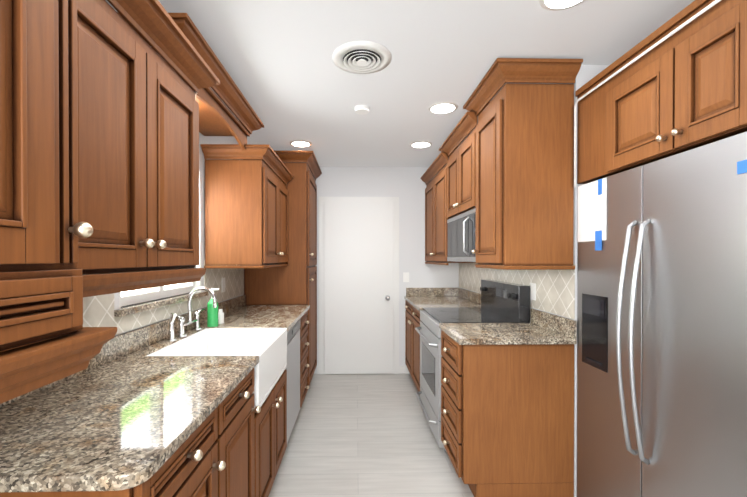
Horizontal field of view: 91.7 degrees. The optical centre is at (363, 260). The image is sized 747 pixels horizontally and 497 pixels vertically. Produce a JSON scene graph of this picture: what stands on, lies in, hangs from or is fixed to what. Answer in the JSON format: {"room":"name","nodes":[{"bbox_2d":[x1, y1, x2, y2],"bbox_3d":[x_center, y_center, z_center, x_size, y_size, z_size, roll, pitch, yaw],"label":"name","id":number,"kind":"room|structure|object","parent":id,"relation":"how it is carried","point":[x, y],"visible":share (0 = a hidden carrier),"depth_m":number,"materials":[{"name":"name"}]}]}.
{"room":"kitchen","nodes":[
{"label":"kitchen","id":0,"kind":"room"},
{"bbox_2d":[114,132,243,335],"bbox_3d":[-1.177,0.131,1.307,0.140,2.440,5.900,0,0,-1],"label":"wall","id":1,"kind":"structure","parent":0,"point":[203,139],"depth_m":2.54,"materials":[{"name":"grey paint"}]},
{"bbox_2d":[0,0,123,367],"bbox_3d":[-0.818,-0.316,0.491,0.524,0.925,0.620,0,0,-1],"label":"upper cabinet","id":2,"kind":"object","parent":1,"relation":"attached to","point":[108,112],"depth_m":0.68,"materials":[{"name":"brown wood"}]},
{"bbox_2d":[119,168,200,308],"bbox_3d":[-1.187,-0.208,2.080,0.124,0.950,0.970,0,0,-1],"label":"window","id":3,"kind":"structure","parent":1,"relation":"in","point":[141,290],"depth_m":2.10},
{"bbox_2d":[114,291,207,316],"bbox_3d":[-1.126,0.232,2.084,0.075,0.030,0.950,0,0,-1],"label":"window sill","id":4,"kind":"structure","parent":1,"relation":"attached to","point":[139,307],"depth_m":1.89,"materials":[{"name":"stone"}]},
{"bbox_2d":[83,260,243,333],"bbox_3d":[-1.113,0.163,1.808,0.008,0.330,3.298,0,0,-1],"label":"backsplash","id":5,"kind":"structure","parent":1,"relation":"attached to","point":[98,310],"depth_m":1.94,"materials":[{"name":"tile"}]},
{"bbox_2d":[222,278,224,291],"bbox_3d":[-1.130,0.194,2.914,0.005,0.115,0.070,0,0,-1],"label":"electrical outlet","id":6,"kind":"object","parent":5,"relation":"attached to","point":[223,284],"visible":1,"depth_m":2.91,"materials":[{"name":"white plastic"}]},
{"bbox_2d":[124,0,207,279],"bbox_3d":[-0.881,-0.375,1.120,0.424,0.815,0.772,0,0,-1],"label":"upper cabinet","id":7,"kind":"object","parent":1,"relation":"attached to","point":[166,87],"depth_m":1.20,"materials":[{"name":"brown wood"}]},
{"bbox_2d":[208,144,291,267],"bbox_3d":[-0.922,-0.386,3.009,0.424,0.835,0.897,0,0,-1],"label":"upper cabinet","id":8,"kind":"object","parent":1,"relation":"attached to","point":[248,199],"depth_m":2.56,"materials":[{"name":"brown wood"}]},
{"bbox_2d":[268,373,473,496],"bbox_3d":[0.478,1.401,1.350,3.570,0.100,6.300,0,0,-1],"label":"floor","id":9,"kind":"structure","parent":0,"point":[361,435],"depth_m":2.62,"materials":[{"name":"tile"}]},
{"bbox_2d":[0,368,260,496],"bbox_3d":[-0.773,0.911,1.198,0.656,0.881,0.875,0,0,-1],"label":"base cabinet","id":10,"kind":"object","parent":9,"relation":"on","point":[212,455],"visible":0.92,"depth_m":1.16,"materials":[{"name":"brown wood"}]},
{"bbox_2d":[0,295,309,491],"bbox_3d":[-0.805,0.398,2.099,0.632,0.132,2.732,0,0,-1],"label":"countertop","id":11,"kind":"structure","parent":10,"relation":"on","point":[123,411],"depth_m":1.07,"materials":[{"name":"stone"}]},
{"bbox_2d":[167,287,216,341],"bbox_3d":[-0.973,0.292,2.131,0.187,0.276,0.404,0,0,-1],"label":"faucet","id":12,"kind":"object","parent":11,"relation":"on","point":[182,324],"visible":1,"depth_m":2.15,"materials":[{"name":"silver metal"}]},
{"bbox_2d":[207,288,218,326],"bbox_3d":[-0.986,0.305,2.371,0.073,0.247,0.068,0,0,-1],"label":"soap bottle","id":13,"kind":"object","parent":11,"relation":"on","point":[212,316],"visible":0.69,"depth_m":2.34,"materials":[{"name":"green plastic"}]},
{"bbox_2d":[147,328,286,407],"bbox_3d":[-0.757,0.565,2.007,0.530,0.254,0.693,0,0,-1],"label":"farmhouse sink","id":14,"kind":"object","parent":11,"relation":"in","point":[268,346],"visible":0.38,"depth_m":2.21,"materials":[{"name":"white ceramic"}]},
{"bbox_2d":[218,309,223,323],"bbox_3d":[-0.982,0.381,2.481,0.044,0.095,0.044,0,0,-1],"label":"bottle","id":15,"kind":"object","parent":11,"relation":"on","point":[220,317],"visible":0.94,"depth_m":2.46,"materials":[{"name":"white plastic"}]},
{"bbox_2d":[254,370,286,496],"bbox_3d":[-0.791,0.907,2.018,0.656,0.881,0.763,0,0,-1],"label":"base cabinet","id":16,"kind":"object","parent":9,"relation":"on","point":[270,431],"visible":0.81,"depth_m":1.96,"materials":[{"name":"brown wood"}]},
{"bbox_2d":[244,150,321,385],"bbox_3d":[-0.822,0.152,3.827,0.672,2.370,0.870,0,0,-1],"label":"pantry cabinet","id":17,"kind":"object","parent":9,"relation":"on","point":[294,282],"visible":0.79,"depth_m":3.47,"materials":[{"name":"brown wood"}]},
{"bbox_2d":[285,318,300,442],"bbox_3d":[-0.801,0.903,2.701,0.571,0.881,0.594,0,0,-1],"label":"dishwasher","id":18,"kind":"object","parent":9,"relation":"on","point":[293,371],"visible":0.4,"depth_m":2.68,"materials":[{"name":"silver metal"}]},
{"bbox_2d":[300,311,308,407],"bbox_3d":[-0.817,0.900,3.235,0.656,0.881,0.466,0,0,-1],"label":"base cabinet","id":19,"kind":"object","parent":9,"relation":"on","point":[304,365],"visible":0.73,"depth_m":3.19,"materials":[{"name":"brown wood"}]},
{"bbox_2d":[405,300,420,391],"bbox_3d":[0.802,0.896,3.786,0.681,0.881,1.031,0,0,-1],"label":"base cabinet","id":20,"kind":"object","parent":9,"relation":"on","point":[412,339],"visible":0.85,"depth_m":3.73,"materials":[{"name":"brown wood"}]},
{"bbox_2d":[404,288,480,310],"bbox_3d":[0.815,0.388,3.784,0.654,0.132,1.030,0,0,-1],"label":"countertop","id":21,"kind":"structure","parent":20,"relation":"on","point":[419,299],"depth_m":3.93,"materials":[{"name":"stone"}]},
{"bbox_2d":[415,280,529,450],"bbox_3d":[0.799,0.742,2.885,0.691,1.140,0.762,0,0,-1],"label":"range","id":22,"kind":"object","parent":9,"relation":"on","point":[504,302],"visible":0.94,"depth_m":2.75,"materials":[{"name":"silver metal"}]},
{"bbox_2d":[441,330,573,496],"bbox_3d":[0.835,0.905,2.264,0.681,0.881,0.478,0,0,-1],"label":"base cabinet","id":23,"kind":"object","parent":9,"relation":"on","point":[507,421],"visible":0.94,"depth_m":2.03,"materials":[{"name":"brown wood"}]},
{"bbox_2d":[439,308,576,344],"bbox_3d":[0.848,0.397,2.250,0.654,0.132,0.499,0,0,-1],"label":"countertop","id":24,"kind":"structure","parent":23,"relation":"on","point":[542,327],"depth_m":2.15,"materials":[{"name":"stone"}]},
{"bbox_2d":[577,131,746,496],"bbox_3d":[1.553,0.470,1.566,0.890,1.760,0.913,0,0,-1],"label":"refrigerator","id":25,"kind":"object","parent":9,"relation":"on","point":[662,350],"visible":0.94,"depth_m":1.43,"materials":[{"name":"silver metal"}]},
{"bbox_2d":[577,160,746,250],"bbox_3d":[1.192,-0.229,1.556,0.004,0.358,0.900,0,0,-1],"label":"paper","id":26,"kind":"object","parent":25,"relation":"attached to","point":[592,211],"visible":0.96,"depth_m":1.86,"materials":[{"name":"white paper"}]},
{"bbox_2d":[311,167,458,373],"bbox_3d":[0.413,0.114,4.352,3.570,2.440,0.120,0,0,-1],"label":"wall","id":27,"kind":"structure","parent":0,"point":[406,186],"depth_m":4.29,"materials":[{"name":"grey paint"}]},
{"bbox_2d":[319,197,398,373],"bbox_3d":[-0.057,0.292,4.226,0.945,2.085,0.108,0,0,-1],"label":"back door","id":28,"kind":"structure","parent":27,"relation":"in","point":[358,285],"depth_m":4.24,"materials":[{"name":"white paint"}]},
{"bbox_2d":[317,366,409,373],"bbox_3d":[0.010,1.289,4.281,1.120,0.090,0.012,0,0,-1],"label":"baseboard","id":29,"kind":"structure","parent":27,"relation":"attached to","point":[403,369],"depth_m":4.28,"materials":[{"name":"white paint"}]},
{"bbox_2d":[403,272,408,281],"bbox_3d":[0.499,0.196,4.285,0.070,0.115,0.013,0,0,-1],"label":"switch plate","id":30,"kind":"object","parent":27,"relation":"attached to","point":[405,276],"visible":1,"depth_m":4.29,"materials":[{"name":"white plastic"}]},
{"bbox_2d":[106,0,694,166],"bbox_3d":[0.478,-1.139,1.335,3.570,0.100,6.300,0,0,-1],"label":"ceiling","id":31,"kind":"structure","parent":0,"point":[291,79],"depth_m":1.89,"materials":[{"name":"grey paint"}]},
{"bbox_2d":[289,140,311,146],"bbox_3d":[-0.592,-1.096,3.403,0.214,0.007,0.214,0,0,-1],"label":"recessed light","id":32,"kind":"object","parent":31,"relation":"in","point":[300,143],"visible":0.98,"depth_m":3.38,"materials":[{"name":"white paint"}]},
{"bbox_2d":[354,105,369,114],"bbox_3d":[-0.015,-1.081,2.595,0.110,0.030,0.110,0,0,-1],"label":"smoke detector","id":33,"kind":"object","parent":31,"relation":"attached to","point":[361,109],"visible":1,"depth_m":2.57,"materials":[{"name":"white paint"}]},
{"bbox_2d":[332,40,391,73],"bbox_3d":[-0.011,-1.081,1.955,0.320,0.024,0.320,0,0,-1],"label":"ceiling vent","id":34,"kind":"object","parent":31,"relation":"in","point":[361,57],"visible":1,"depth_m":1.93,"materials":[{"name":"white metal"}]},
{"bbox_2d":[410,141,431,147],"bbox_3d":[0.538,-1.097,3.427,0.214,0.007,0.214,0,0,-1],"label":"recessed light","id":35,"kind":"object","parent":31,"relation":"in","point":[420,144],"visible":0.94,"depth_m":3.41,"materials":[{"name":"white paint"}]},
{"bbox_2d":[428,102,457,113],"bbox_3d":[0.566,-1.092,2.597,0.214,0.007,0.214,0,0,-1],"label":"recessed light","id":36,"kind":"object","parent":31,"relation":"in","point":[442,107],"visible":1,"depth_m":2.58,"materials":[{"name":"white paint"}]},
{"bbox_2d":[539,0,584,10],"bbox_3d":[0.830,-1.085,1.473,0.214,0.007,0.214,0,0,-1],"label":"recessed light","id":37,"kind":"object","parent":31,"relation":"in","point":[557,4],"visible":1,"depth_m":1.53,"materials":[{"name":"white paint"}]},
{"bbox_2d":[459,65,608,496],"bbox_3d":[1.700,0.131,1.369,1.005,2.440,5.900,0,0,-1],"label":"wall","id":38,"kind":"structure","parent":0,"point":[585,74],"depth_m":2.03,"materials":[{"name":"grey paint"}]},
{"bbox_2d":[421,154,472,264],"bbox_3d":[0.932,-0.480,3.744,0.409,0.995,1.103,0,0,-1],"label":"upper cabinet","id":39,"kind":"object","parent":38,"relation":"attached to","point":[435,224],"depth_m":3.67,"materials":[{"name":"brown wood"}]},
{"bbox_2d":[445,110,472,221],"bbox_3d":[0.951,-0.695,2.870,0.409,0.655,0.776,0,0,-1],"label":"upper cabinet","id":40,"kind":"object","parent":38,"relation":"attached to","point":[458,155],"depth_m":2.82,"materials":[{"name":"brown wood"}]},
{"bbox_2d":[447,208,475,261],"bbox_3d":[0.933,-0.178,2.873,0.444,0.371,0.772,0,0,-1],"label":"microwave","id":41,"kind":"object","parent":40,"relation":"attached to","point":[461,237],"visible":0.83,"depth_m":2.78,"materials":[{"name":"silver metal"}]},
{"bbox_2d":[459,263,574,318],"bbox_3d":[1.154,0.166,3.167,0.008,0.310,2.276,0,0,-1],"label":"backsplash","id":42,"kind":"structure","parent":38,"relation":"attached to","point":[555,291],"depth_m":2.38,"materials":[{"name":"tile"}]},
{"bbox_2d":[530,283,535,300],"bbox_3d":[1.162,0.212,2.488,0.005,0.115,0.070,0,0,-1],"label":"electrical outlet","id":43,"kind":"object","parent":42,"relation":"attached to","point":[532,291],"visible":1,"depth_m":2.48,"materials":[{"name":"white plastic"}]},
{"bbox_2d":[473,62,576,269],"bbox_3d":[0.964,-0.529,2.249,0.409,1.110,0.459,0,0,-1],"label":"upper cabinet","id":44,"kind":"object","parent":38,"relation":"attached to","point":[505,168],"depth_m":2.02,"materials":[{"name":"brown wood"}]},
{"bbox_2d":[575,0,746,183],"bbox_3d":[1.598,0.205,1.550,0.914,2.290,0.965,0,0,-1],"label":"upper cabinet","id":45,"kind":"object","parent":38,"relation":"attached to","point":[683,89],"visible":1,"depth_m":1.40,"materials":[{"name":"brown wood"}]},
{"bbox_2d":[574,0,720,186],"bbox_3d":[1.179,-0.643,1.583,0.012,0.476,0.860,0,0,-1],"label":"trim strip","id":46,"kind":"object","parent":45,"relation":"attached to","point":[709,6],"visible":0.94,"depth_m":1.61,"materials":[{"name":"white plastic"}]}
]}

